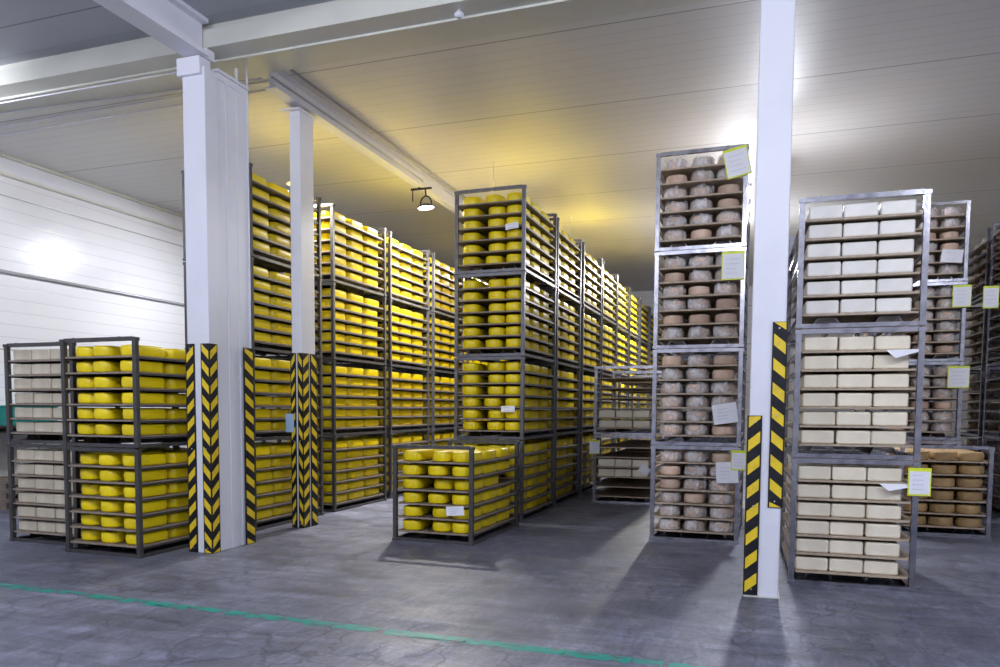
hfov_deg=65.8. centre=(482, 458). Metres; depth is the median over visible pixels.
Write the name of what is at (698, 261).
cheese
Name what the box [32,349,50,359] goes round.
cheese block
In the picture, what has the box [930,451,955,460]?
cheese
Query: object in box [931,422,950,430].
cheese
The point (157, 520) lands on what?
cheese
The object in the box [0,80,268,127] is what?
ceiling pipe
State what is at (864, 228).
cheese block
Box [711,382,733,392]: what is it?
cheese
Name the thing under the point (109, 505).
cheese
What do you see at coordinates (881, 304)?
cheese block
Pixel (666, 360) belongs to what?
cheese
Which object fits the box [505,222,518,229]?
paper sheet
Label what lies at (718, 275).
cheese
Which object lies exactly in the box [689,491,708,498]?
cheese
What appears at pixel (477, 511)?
cheese
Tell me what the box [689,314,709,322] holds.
cheese
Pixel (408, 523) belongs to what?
cheese
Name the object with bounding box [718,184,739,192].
cheese
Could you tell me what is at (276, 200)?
cheese
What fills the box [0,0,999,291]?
ceiling
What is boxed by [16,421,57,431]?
cheese block
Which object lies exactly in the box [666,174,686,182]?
cheese
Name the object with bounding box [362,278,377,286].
cheese
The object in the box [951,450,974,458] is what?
cheese
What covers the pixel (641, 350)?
rack
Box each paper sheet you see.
[446,506,463,515]
[501,406,514,411]
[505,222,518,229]
[638,464,650,475]
[712,402,737,424]
[716,462,737,482]
[879,483,908,490]
[887,349,918,357]
[940,249,963,262]
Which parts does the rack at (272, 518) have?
post, frame, post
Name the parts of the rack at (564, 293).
post, frame, post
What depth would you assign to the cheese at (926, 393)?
10.96 m
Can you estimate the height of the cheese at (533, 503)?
0.115 m
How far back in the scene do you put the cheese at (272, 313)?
9.87 m
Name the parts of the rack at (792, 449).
post, post, frame, rail, post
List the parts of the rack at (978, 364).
post, post, frame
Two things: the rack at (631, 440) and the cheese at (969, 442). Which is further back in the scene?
the rack at (631, 440)
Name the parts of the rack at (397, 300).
post, frame, post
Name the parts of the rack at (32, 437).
post, rail, frame, post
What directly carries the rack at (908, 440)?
on the floor
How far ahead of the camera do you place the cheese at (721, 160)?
8.56 m
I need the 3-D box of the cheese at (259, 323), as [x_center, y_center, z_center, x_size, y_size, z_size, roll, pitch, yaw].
[-2.821,-1.665,9.572,0.239,0.115,0.472,2,4,19]
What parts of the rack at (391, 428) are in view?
post, frame, rail, post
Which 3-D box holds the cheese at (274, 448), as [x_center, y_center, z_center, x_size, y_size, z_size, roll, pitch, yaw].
[-2.681,-0.127,10.091,0.239,0.115,0.472,2,4,19]
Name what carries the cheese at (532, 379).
on the rack at (485, 433)
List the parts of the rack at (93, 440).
post, rail, frame, post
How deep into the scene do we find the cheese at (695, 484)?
8.85 m
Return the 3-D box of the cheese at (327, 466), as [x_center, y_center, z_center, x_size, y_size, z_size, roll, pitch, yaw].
[-2.199,0.106,11.443,0.239,0.115,0.472,2,4,20]
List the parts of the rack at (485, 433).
post, rail, frame, post, rail, post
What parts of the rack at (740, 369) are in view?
post, rail, frame, rail, post, post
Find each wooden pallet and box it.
[0,476,26,490]
[0,484,21,500]
[0,494,21,510]
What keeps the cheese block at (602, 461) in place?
on the rack at (619, 487)
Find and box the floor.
[0,459,999,666]
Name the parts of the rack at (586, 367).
post, frame, post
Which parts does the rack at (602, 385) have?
post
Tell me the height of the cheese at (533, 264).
0.115 m
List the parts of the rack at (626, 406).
post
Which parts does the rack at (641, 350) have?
post, post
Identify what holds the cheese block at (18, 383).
on the rack at (32, 437)
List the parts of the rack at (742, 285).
post, rail, frame, post, post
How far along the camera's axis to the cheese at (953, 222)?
10.70 m
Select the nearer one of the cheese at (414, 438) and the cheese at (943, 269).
the cheese at (943, 269)
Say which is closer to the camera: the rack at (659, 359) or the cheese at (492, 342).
the cheese at (492, 342)
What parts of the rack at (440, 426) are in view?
post, frame, rail, post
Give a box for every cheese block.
[13,350,31,359]
[13,364,32,374]
[14,379,32,388]
[15,393,35,403]
[15,407,34,417]
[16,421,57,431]
[17,448,53,459]
[17,462,46,474]
[17,505,40,516]
[18,477,48,488]
[18,491,41,502]
[19,519,41,530]
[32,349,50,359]
[32,364,50,374]
[32,378,51,388]
[33,407,53,417]
[34,393,53,403]
[35,421,61,432]
[35,449,61,460]
[35,463,61,475]
[36,477,63,489]
[36,492,60,503]
[36,506,60,517]
[38,520,61,532]
[50,349,68,359]
[51,363,76,373]
[52,378,77,388]
[53,393,79,403]
[53,408,77,417]
[53,422,94,432]
[54,450,94,461]
[54,464,91,475]
[54,478,84,490]
[54,493,83,504]
[56,507,82,519]
[56,522,83,533]
[147,446,169,448]
[598,458,617,465]
[598,467,616,475]
[599,410,616,417]
[599,420,615,426]
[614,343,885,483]
[615,458,633,466]
[615,468,634,476]
[616,410,633,417]
[616,420,633,427]
[632,459,650,466]
[632,468,650,476]
[633,410,651,417]
[633,420,651,427]
[788,456,806,468]
[790,427,819,437]
[791,411,817,421]
[794,553,827,570]
[795,517,828,534]
[795,535,828,552]
[796,499,830,516]
[797,463,830,479]
[797,481,829,497]
[798,428,824,440]
[799,411,835,424]
[799,429,833,443]
[800,375,836,387]
[800,393,835,406]
[801,356,836,369]
[802,300,838,314]
[802,337,837,350]
[803,281,839,295]
[804,243,840,258]
[804,262,840,276]
[805,204,842,220]
[805,224,841,239]
[826,519,863,535]
[826,556,862,572]
[827,501,864,517]
[827,538,862,554]
[828,464,866,480]
[828,482,865,499]
[833,429,870,444]
[834,393,871,406]
[835,412,870,425]
[836,374,871,387]
[837,336,873,349]
[837,355,872,368]
[839,298,874,312]
[840,241,876,255]
[840,280,875,293]
[841,260,876,274]
[842,222,877,236]
[843,202,878,216]
[860,539,899,556]
[861,484,901,500]
[861,502,900,519]
[861,521,900,538]
[861,558,897,574]
[862,465,901,481]
[867,430,905,444]
[870,412,907,425]
[871,374,908,387]
[871,393,908,406]
[872,355,908,368]
[873,336,910,349]
[875,278,912,292]
[875,297,911,311]
[876,239,913,253]
[876,258,913,272]
[878,199,916,214]
[878,219,915,234]
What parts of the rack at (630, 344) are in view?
post, post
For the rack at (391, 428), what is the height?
1.097 m
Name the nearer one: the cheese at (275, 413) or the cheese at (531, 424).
the cheese at (275, 413)
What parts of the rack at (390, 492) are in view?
frame, post, rail, post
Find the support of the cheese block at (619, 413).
on the rack at (645, 431)
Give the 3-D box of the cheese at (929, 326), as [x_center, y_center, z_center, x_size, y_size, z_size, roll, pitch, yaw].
[6.270,-1.876,10.984,0.256,0.132,0.261,4,5,44]
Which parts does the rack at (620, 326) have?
post, frame, post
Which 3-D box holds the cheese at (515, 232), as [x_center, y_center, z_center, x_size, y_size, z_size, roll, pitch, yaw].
[0.481,-2.956,10.303,0.239,0.115,0.472,2,4,20]
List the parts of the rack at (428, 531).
post, rail, frame, post, rail, post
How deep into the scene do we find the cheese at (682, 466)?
9.39 m
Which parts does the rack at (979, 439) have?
post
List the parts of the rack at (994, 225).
post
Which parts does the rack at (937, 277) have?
frame, rail, post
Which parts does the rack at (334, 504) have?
post, frame, rail, post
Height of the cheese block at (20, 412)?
0.118 m
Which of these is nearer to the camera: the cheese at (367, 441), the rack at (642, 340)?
the cheese at (367, 441)
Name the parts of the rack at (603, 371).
post, frame, post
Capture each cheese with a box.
[76,346,93,356]
[76,362,93,371]
[77,377,93,387]
[77,408,95,418]
[77,423,105,434]
[78,392,94,403]
[80,452,122,464]
[80,467,114,479]
[81,483,104,494]
[81,498,106,509]
[81,513,102,524]
[81,529,104,540]
[93,345,120,355]
[93,361,120,371]
[93,377,121,387]
[94,392,122,403]
[94,408,123,418]
[95,423,133,434]
[99,452,141,465]
[99,468,134,480]
[99,484,130,496]
[100,499,128,511]
[101,515,130,526]
[101,530,127,542]
[120,360,163,372]
[121,344,164,357]
[121,376,164,388]
[121,392,164,403]
[122,423,165,435]
[122,453,165,466]
[123,408,165,419]
[123,483,166,497]
[124,468,166,481]
[124,499,166,513]
[124,514,166,528]
[125,529,168,544]
[160,423,186,433]
[161,451,187,462]
[163,363,185,374]
[163,393,185,403]
[164,348,185,359]
[164,378,185,389]
[164,408,186,418]
[164,466,187,477]
[164,481,187,492]
[165,495,187,507]
[166,510,188,522]
[168,524,188,536]
[252,173,266,185]
[252,187,268,199]
[253,200,267,212]
[253,213,268,225]
[253,226,267,238]
[253,240,269,252]
[253,265,267,276]
[254,279,270,290]
[254,292,269,302]
[254,305,268,315]
[254,318,269,328]
[254,332,270,341]
[255,357,270,366]
[255,370,269,379]
[255,383,268,391]
[255,396,272,404]
[255,409,270,417]
[256,421,270,430]
[256,446,269,455]
[256,458,270,468]
[256,471,271,481]
[256,483,272,493]
[257,495,273,506]
[257,508,271,519]
[262,444,290,453]
[267,182,288,195]
[268,208,289,221]
[268,234,289,246]
[268,272,289,282]
[268,384,290,392]
[269,196,289,208]
[269,222,290,234]
[269,297,291,307]
[269,309,290,320]
[269,421,285,429]
[270,247,290,258]
[270,322,291,332]
[270,372,290,380]
[270,409,290,417]
[270,456,290,465]
[270,468,291,478]
[271,285,290,295]
[271,335,291,344]
[271,359,289,368]
[271,504,291,514]
[272,397,290,405]
[272,480,291,490]
[273,492,291,502]
[321,210,345,221]
[321,222,345,232]
[321,233,345,243]
[321,244,345,254]
[321,255,345,265]
[322,266,345,276]
[322,288,345,297]
[322,299,344,308]
[322,310,344,319]
[322,321,344,330]
[322,332,344,340]
[322,343,344,351]
[322,365,346,373]
[322,376,346,384]
[323,387,346,394]
[323,398,345,405]
[323,409,345,416]
[323,420,345,427]
[323,440,346,448]
[323,451,346,459]
[323,461,345,470]
[323,472,346,481]
[323,482,347,491]
[323,493,346,502]
[344,304,361,312]
[344,336,361,343]
[344,419,362,426]
[345,218,361,228]
[345,272,361,281]
[345,314,361,323]
[345,325,361,333]
[345,346,361,354]
[345,399,361,405]
[345,409,361,416]
[345,439,363,447]
[345,460,362,467]
[346,229,361,239]
[346,240,362,250]
[346,251,361,260]
[346,262,362,271]
[346,293,362,302]
[346,378,362,385]
[346,388,362,395]
[346,449,362,457]
[346,470,363,478]
[347,367,362,374]
[347,480,362,488]
[347,490,363,498]
[360,438,378,445]
[360,458,377,465]
[361,409,377,415]
[361,419,378,425]
[362,226,377,235]
[362,236,377,245]
[362,257,377,266]
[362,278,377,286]
[362,308,376,316]
[362,318,377,326]
[362,328,377,336]
[362,338,376,346]
[362,349,377,356]
[362,399,376,405]
[362,448,378,455]
[362,467,378,475]
[363,247,377,256]
[363,267,377,276]
[363,298,378,306]
[363,369,378,376]
[363,379,378,386]
[363,389,378,395]
[363,477,378,485]
[364,487,378,495]
[378,418,398,424]
[378,436,398,443]
[379,314,398,321]
[379,343,399,350]
[379,353,399,359]
[379,400,398,406]
[379,409,398,415]
[392,435,410,442]
[398,327,410,333]
[398,336,410,342]
[399,243,410,251]
[399,272,411,279]
[399,281,411,288]
[399,318,410,324]
[399,382,411,388]
[399,391,411,397]
[399,400,411,406]
[399,409,411,415]
[400,290,411,297]
[400,309,411,315]
[400,345,411,352]
[400,355,411,361]
[403,463,431,474]
[403,477,432,488]
[403,491,431,502]
[403,505,432,515]
[403,518,432,529]
[404,449,433,460]
[405,435,421,441]
[410,339,422,345]
[410,418,421,423]
[411,374,422,380]
[428,464,456,475]
[428,492,455,503]
[432,520,455,531]
[433,450,461,461]
[433,506,452,517]
[434,478,455,488]
[452,450,481,462]
[452,465,481,476]
[452,492,480,504]
[452,520,480,532]
[453,506,480,518]
[454,478,482,490]
[462,386,485,394]
[463,209,486,216]
[463,233,486,240]
[463,245,486,252]
[463,257,485,264]
[463,280,486,287]
[463,292,486,299]
[463,304,486,311]
[463,316,486,323]
[463,328,486,335]
[463,340,485,347]
[463,363,486,370]
[463,375,485,382]
[463,398,484,406]
[463,410,485,417]
[463,421,486,429]
[464,197,484,203]
[464,221,486,228]
[474,448,495,459]
[481,462,496,472]
[481,488,496,499]
[481,502,495,513]
[481,515,496,526]
[483,475,497,485]
[484,398,505,406]
[486,194,506,201]
[486,256,505,262]
[486,339,505,346]
[487,421,507,429]
[488,218,505,226]
[488,279,505,286]
[488,291,505,298]
[488,315,505,322]
[488,362,505,370]
[488,374,505,382]
[488,386,505,394]
[488,410,505,417]
[489,207,506,213]
[489,231,506,238]
[489,243,506,250]
[489,303,505,310]
[489,327,505,334]
[489,447,509,456]
[496,460,509,469]
[496,485,509,495]
[496,497,509,508]
[496,510,509,520]
[505,326,528,335]
[505,374,528,382]
[505,386,528,394]
[505,398,528,406]
[505,422,527,430]
[505,444,527,453]
[505,467,527,477]
[506,217,529,227]
[506,242,529,252]
[506,254,529,264]
[506,278,529,287]
[506,290,529,299]
[506,302,528,311]
[506,314,528,323]
[506,338,528,347]
[506,362,528,370]
[506,410,528,418]
[507,192,529,203]
[507,205,529,215]
[507,229,529,239]
[519,421,537,429]
[525,443,537,451]
[527,465,537,474]
[527,476,537,485]
[527,487,537,496]
[527,499,537,507]
[528,376,538,383]
[528,399,538,406]
[528,410,538,417]
[528,454,537,462]
[529,295,539,304]
[529,365,538,372]
[530,226,540,235]
[530,237,539,246]
[530,249,539,258]
[530,261,539,270]
[530,284,539,293]
[537,463,546,471]
[537,495,546,503]
[538,421,547,428]
[539,312,548,319]
[658,518,679,529]
[659,396,682,406]
[659,450,681,460]
[659,490,680,501]
[659,504,679,515]
[660,410,682,420]
[660,423,682,434]
[660,465,680,474]
[660,478,679,488]
[661,328,683,337]
[661,368,682,378]
[661,382,682,392]
[662,356,681,365]
[663,216,686,225]
[663,285,685,295]
[663,299,685,309]
[663,315,682,323]
[664,188,686,197]
[664,230,686,239]
[664,258,685,267]
[664,273,684,281]
[665,201,687,211]
[665,477,684,484]
[666,157,687,168]
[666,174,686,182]
[666,449,684,458]
[666,463,684,471]
[668,424,686,432]
[673,409,686,419]
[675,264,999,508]
[681,398,686,406]
[683,519,704,530]
[684,450,706,461]
[684,464,706,475]
[684,478,706,489]
[684,492,704,502]
[684,505,706,516]
[685,423,707,434]
[686,368,708,378]
[686,382,708,392]
[686,396,707,406]
[686,410,708,420]
[687,354,709,364]
[688,298,710,308]
[688,327,709,336]
[688,478,709,484]
[689,256,712,266]
[689,270,711,280]
[689,286,709,294]
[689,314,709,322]
[689,464,708,471]
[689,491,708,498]
[690,184,713,194]
[690,199,711,209]
[690,214,711,223]
[690,423,711,433]
[690,450,710,458]
[691,229,711,237]
[692,156,713,165]
[692,170,714,180]
[698,397,711,406]
[709,464,715,475]
[709,479,732,490]
[709,493,731,503]
[709,520,732,531]
[710,507,732,518]
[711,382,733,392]
[712,370,733,378]
[712,396,734,404]
[712,426,733,434]
[712,453,730,462]
[713,327,736,336]
[714,283,737,293]
[714,355,734,364]
[715,255,721,264]
[715,270,721,279]
[715,313,736,322]
[715,423,735,433]
[715,450,730,452]
[716,226,738,236]
[716,298,736,307]
[717,169,726,177]
[717,198,738,207]
[717,211,739,221]
[718,154,723,163]
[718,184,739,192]
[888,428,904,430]
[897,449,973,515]
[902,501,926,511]
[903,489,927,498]
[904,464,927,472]
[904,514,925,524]
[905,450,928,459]
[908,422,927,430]
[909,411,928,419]
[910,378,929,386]
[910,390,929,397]
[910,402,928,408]
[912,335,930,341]
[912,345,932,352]
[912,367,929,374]
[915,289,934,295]
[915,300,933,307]
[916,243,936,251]
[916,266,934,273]
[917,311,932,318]
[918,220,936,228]
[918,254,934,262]
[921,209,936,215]
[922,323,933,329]
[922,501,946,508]
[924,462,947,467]
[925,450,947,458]
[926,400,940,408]
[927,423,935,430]
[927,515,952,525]
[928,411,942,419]
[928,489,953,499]
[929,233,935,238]
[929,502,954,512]
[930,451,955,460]
[930,464,955,473]
[931,389,952,397]
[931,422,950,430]
[931,477,954,486]
[932,378,946,385]
[933,366,947,374]
[933,402,951,408]
[933,411,952,419]
[934,333,955,341]
[935,310,957,318]
[935,345,953,352]
[936,288,952,295]
[936,299,951,306]
[936,321,956,329]
[938,265,957,272]
[939,231,958,238]
[940,219,959,226]
[940,243,958,249]
[941,207,961,215]
[947,515,972,522]
[949,489,973,496]
[950,463,974,471]
[950,476,975,484]
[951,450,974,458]
[955,503,980,513]
[955,516,981,526]
[956,477,982,487]
[956,490,982,500]
[957,452,983,460]
[958,465,983,474]
[965,438,977,445]
[966,411,978,418]
[967,403,975,409]
[967,421,978,427]
[968,394,975,399]
[969,338,976,343]
[969,357,976,362]
[969,374,979,380]
[969,383,975,390]
[974,402,983,409]
[974,412,978,418]
[975,393,984,399]
[976,383,984,389]
[981,451,997,458]
[982,422,998,428]
[983,403,998,408]
[983,411,999,419]
[984,392,999,398]
[985,372,999,377]
[986,333,999,339]
[986,343,999,349]
[986,352,999,357]
[986,442,999,448]
[987,323,999,329]
[989,383,999,388]
[993,475,999,482]
[993,486,999,492]
[994,465,999,471]
[994,497,999,503]
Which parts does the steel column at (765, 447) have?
plate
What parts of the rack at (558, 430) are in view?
post, frame, rail, post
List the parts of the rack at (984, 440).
post, frame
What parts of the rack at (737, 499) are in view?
post, rail, frame, rail, post, post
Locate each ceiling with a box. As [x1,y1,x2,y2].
[0,0,334,65]
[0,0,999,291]
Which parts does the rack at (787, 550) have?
post, post, rail, frame, rail, post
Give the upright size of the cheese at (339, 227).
0.115 m
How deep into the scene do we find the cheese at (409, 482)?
8.80 m
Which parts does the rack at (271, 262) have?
post, post, frame, post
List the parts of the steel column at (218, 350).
infill panel, cap plate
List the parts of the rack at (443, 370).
post, frame, post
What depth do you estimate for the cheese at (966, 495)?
9.23 m
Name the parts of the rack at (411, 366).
post, frame, post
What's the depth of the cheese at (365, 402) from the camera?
12.16 m
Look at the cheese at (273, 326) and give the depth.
9.91 m
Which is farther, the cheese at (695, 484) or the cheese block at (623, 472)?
the cheese block at (623, 472)
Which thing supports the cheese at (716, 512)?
on the rack at (737, 499)
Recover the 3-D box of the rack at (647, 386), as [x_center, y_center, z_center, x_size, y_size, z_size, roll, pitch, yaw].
[3.932,-1.486,21.141,0.992,1.097,1.612,2,4,20]
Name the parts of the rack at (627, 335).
post, post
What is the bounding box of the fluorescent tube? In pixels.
[0,72,176,103]
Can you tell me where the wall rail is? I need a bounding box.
[0,269,183,305]
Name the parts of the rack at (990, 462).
post, rail, frame, rail, post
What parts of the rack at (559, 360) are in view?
post, frame, post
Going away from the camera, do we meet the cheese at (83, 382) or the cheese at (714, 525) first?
the cheese at (83, 382)
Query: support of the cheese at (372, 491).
on the rack at (334, 504)
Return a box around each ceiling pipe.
[0,78,261,113]
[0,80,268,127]
[0,89,265,135]
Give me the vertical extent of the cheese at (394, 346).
0.115 m
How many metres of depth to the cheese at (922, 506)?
9.43 m
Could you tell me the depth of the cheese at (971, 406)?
13.26 m
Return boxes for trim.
[0,157,182,228]
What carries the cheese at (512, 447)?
on the rack at (522, 454)
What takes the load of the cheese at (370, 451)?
on the rack at (334, 504)
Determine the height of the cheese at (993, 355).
0.135 m
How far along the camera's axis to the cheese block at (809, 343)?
6.56 m
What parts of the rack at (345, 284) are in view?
rail, post, frame, post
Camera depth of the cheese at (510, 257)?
10.10 m
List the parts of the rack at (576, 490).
post, frame, post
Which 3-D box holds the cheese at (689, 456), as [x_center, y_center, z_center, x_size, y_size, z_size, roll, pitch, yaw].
[2.458,-0.035,8.909,0.259,0.135,0.260,-2,4,-28]
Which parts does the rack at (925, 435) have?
frame, rail, post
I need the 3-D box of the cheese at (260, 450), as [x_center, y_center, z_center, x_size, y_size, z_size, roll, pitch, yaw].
[-2.843,-0.097,9.621,0.239,0.115,0.472,2,4,19]
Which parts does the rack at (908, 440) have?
rail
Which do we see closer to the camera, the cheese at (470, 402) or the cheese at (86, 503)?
the cheese at (86, 503)
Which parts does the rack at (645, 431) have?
post, post, rail, frame, rail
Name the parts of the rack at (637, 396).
post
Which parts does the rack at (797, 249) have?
post, post, frame, rail, post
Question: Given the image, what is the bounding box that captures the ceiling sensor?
[454,9,463,18]
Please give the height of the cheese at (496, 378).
0.115 m
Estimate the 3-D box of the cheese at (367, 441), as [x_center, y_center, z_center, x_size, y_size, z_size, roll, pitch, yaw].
[-1.838,-0.269,12.372,0.239,0.115,0.472,2,4,21]
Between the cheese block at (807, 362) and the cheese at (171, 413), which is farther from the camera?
the cheese at (171, 413)
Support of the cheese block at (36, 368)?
on the rack at (32, 437)
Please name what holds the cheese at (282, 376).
on the rack at (266, 435)
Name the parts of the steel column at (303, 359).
cap plate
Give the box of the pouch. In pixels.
[285,411,293,431]
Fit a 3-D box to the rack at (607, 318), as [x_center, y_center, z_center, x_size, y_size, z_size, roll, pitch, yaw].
[2.161,-3.366,15.947,0.992,1.097,1.612,2,4,20]
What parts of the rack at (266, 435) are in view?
post, frame, post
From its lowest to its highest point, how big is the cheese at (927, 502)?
0.105 m
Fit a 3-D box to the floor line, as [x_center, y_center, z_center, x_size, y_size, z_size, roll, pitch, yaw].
[0.176,1.188,4.893,15.148,0.001,0.482,2,4,19]
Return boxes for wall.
[0,176,430,484]
[431,276,999,458]
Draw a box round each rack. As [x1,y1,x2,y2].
[3,342,178,443]
[6,442,179,546]
[59,336,186,447]
[62,441,188,558]
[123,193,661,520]
[181,162,321,277]
[183,257,322,358]
[253,351,323,440]
[254,436,323,530]
[276,282,386,365]
[276,360,386,435]
[276,434,386,511]
[314,203,386,297]
[338,299,429,370]
[339,367,429,432]
[339,430,429,498]
[350,231,429,310]
[387,372,463,429]
[392,440,519,545]
[395,312,463,374]
[399,252,463,321]
[422,429,463,445]
[425,332,492,378]
[425,377,492,426]
[437,270,487,321]
[454,184,557,288]
[454,271,556,362]
[454,356,555,439]
[454,436,554,522]
[496,364,580,435]
[496,433,579,506]
[497,291,580,368]
[528,370,600,432]
[534,217,581,304]
[543,431,599,494]
[559,306,601,373]
[560,242,602,315]
[571,375,615,429]
[573,382,627,409]
[584,261,617,325]
[584,318,616,376]
[589,385,638,419]
[592,432,666,504]
[593,365,667,434]
[596,430,614,482]
[601,327,628,377]
[603,276,629,333]
[617,432,671,478]
[618,288,640,339]
[618,373,672,430]
[621,335,639,377]
[621,385,648,419]
[626,299,649,345]
[634,341,649,377]
[636,307,654,349]
[643,347,652,386]
[644,386,651,409]
[649,440,744,544]
[651,348,746,446]
[653,247,748,356]
[654,144,751,270]
[657,354,663,387]
[669,440,739,466]
[672,360,738,437]
[673,336,745,364]
[779,449,920,591]
[785,326,926,459]
[786,189,931,343]
[854,380,932,433]
[868,361,963,439]
[871,281,967,366]
[876,440,960,459]
[881,440,994,538]
[912,200,970,291]
[954,368,999,436]
[954,435,996,504]
[958,298,999,371]
[962,226,999,308]
[979,438,999,515]
[982,367,999,438]
[985,295,999,366]
[990,222,999,294]
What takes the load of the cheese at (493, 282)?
on the rack at (523, 351)
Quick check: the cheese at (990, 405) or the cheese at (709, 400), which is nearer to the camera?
the cheese at (709, 400)
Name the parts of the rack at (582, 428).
post, frame, post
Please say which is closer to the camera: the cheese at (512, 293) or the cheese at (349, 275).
the cheese at (512, 293)
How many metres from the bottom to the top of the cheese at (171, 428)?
0.115 m
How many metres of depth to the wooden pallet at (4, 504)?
11.24 m
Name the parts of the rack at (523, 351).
post, rail, frame, post, post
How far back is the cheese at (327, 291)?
11.14 m
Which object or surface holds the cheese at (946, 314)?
on the rack at (929, 357)
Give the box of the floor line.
[0,583,706,666]
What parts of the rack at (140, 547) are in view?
post, rail, frame, post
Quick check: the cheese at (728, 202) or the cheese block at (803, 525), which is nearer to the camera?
the cheese block at (803, 525)
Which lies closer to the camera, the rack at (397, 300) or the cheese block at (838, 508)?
the cheese block at (838, 508)
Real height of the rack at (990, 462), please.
1.097 m
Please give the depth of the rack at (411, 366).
13.39 m
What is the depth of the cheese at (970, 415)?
13.28 m
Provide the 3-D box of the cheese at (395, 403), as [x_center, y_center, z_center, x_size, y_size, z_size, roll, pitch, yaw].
[-1.583,-0.943,13.116,0.239,0.115,0.472,2,4,20]
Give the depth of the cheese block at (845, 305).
6.45 m
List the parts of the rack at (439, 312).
post, frame, post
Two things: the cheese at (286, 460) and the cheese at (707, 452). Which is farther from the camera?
the cheese at (286, 460)
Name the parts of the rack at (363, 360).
rail, post, frame, rail, post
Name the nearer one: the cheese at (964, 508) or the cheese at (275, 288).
the cheese at (964, 508)
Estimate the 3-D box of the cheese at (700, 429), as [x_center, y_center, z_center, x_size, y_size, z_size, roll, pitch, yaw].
[2.465,-0.344,8.898,0.262,0.135,0.261,-1,4,-21]
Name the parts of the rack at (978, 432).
post, frame, post, rail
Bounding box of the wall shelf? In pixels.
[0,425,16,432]
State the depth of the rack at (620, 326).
17.65 m
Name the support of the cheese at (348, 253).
on the rack at (345, 284)
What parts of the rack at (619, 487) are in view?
post, frame, rail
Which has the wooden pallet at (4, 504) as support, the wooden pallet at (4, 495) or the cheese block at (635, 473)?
the wooden pallet at (4, 495)
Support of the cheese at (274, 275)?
on the rack at (262, 348)
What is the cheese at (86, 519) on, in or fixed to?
on the rack at (140, 547)
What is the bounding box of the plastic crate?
[0,405,57,425]
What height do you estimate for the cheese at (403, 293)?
0.115 m
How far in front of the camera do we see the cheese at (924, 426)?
10.98 m
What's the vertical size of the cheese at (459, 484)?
0.115 m
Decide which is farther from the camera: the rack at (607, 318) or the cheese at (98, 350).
the rack at (607, 318)
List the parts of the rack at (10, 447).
post, rail, frame, post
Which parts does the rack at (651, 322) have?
post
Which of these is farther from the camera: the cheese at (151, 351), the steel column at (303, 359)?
the steel column at (303, 359)
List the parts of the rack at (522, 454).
rail, post, rail, frame, post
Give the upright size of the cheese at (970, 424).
0.112 m
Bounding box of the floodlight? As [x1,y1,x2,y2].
[411,187,434,209]
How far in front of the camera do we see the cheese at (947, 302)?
10.79 m
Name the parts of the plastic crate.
lid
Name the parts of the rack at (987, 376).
post, frame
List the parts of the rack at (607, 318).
post, frame, post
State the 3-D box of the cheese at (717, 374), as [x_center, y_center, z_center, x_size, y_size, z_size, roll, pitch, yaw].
[2.729,-0.952,8.755,0.236,0.104,0.235,0,4,-8]
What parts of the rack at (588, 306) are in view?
post, frame, post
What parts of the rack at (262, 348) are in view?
post, post, frame, post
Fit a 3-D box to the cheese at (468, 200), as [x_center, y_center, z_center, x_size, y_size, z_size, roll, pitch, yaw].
[-0.088,-3.446,10.486,0.239,0.115,0.472,2,4,20]
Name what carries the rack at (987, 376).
on the rack at (984, 440)
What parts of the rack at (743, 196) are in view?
post, rail, frame, post, post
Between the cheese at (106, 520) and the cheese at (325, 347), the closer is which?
the cheese at (106, 520)
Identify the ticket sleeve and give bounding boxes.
[589,440,599,453]
[721,251,744,279]
[722,144,751,179]
[731,450,745,470]
[907,468,931,495]
[947,366,969,387]
[952,284,971,306]
[982,286,999,307]
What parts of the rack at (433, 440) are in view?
post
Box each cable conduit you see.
[271,76,422,181]
[290,70,465,197]
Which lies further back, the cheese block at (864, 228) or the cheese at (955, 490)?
the cheese at (955, 490)
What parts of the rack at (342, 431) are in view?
post, frame, rail, post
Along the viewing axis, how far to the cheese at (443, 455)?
8.65 m
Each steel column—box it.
[176,48,255,553]
[280,107,317,527]
[743,0,795,598]
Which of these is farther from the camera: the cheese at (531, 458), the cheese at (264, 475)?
the cheese at (531, 458)
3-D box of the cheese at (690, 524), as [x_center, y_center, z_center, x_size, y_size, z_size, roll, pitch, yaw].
[2.464,0.755,8.965,0.257,0.132,0.260,-1,4,-24]
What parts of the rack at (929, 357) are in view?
frame, rail, post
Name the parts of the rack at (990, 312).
post, frame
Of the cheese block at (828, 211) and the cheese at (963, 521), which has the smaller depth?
the cheese block at (828, 211)
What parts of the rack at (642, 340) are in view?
post, post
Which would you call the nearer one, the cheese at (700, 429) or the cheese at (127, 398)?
the cheese at (127, 398)
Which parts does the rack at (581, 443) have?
post, frame, post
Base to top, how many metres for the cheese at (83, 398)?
0.115 m
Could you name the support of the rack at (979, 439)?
on the floor
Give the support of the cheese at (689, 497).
on the rack at (737, 499)
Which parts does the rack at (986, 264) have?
frame, post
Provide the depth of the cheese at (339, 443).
11.30 m
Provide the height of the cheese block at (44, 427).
0.118 m
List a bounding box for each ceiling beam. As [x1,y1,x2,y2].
[0,0,574,100]
[0,0,709,117]
[93,0,208,57]
[264,71,463,216]
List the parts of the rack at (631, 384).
post, post, rail, rail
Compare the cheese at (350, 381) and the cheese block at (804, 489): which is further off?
the cheese at (350, 381)
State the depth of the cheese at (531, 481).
10.82 m
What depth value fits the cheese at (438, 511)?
8.69 m
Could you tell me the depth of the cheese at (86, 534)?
8.01 m
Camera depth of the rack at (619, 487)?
12.62 m
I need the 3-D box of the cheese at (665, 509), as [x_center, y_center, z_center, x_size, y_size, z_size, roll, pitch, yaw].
[2.192,0.591,9.045,0.253,0.132,0.266,1,4,13]
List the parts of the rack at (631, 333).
post, post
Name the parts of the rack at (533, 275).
post, rail, frame, post, post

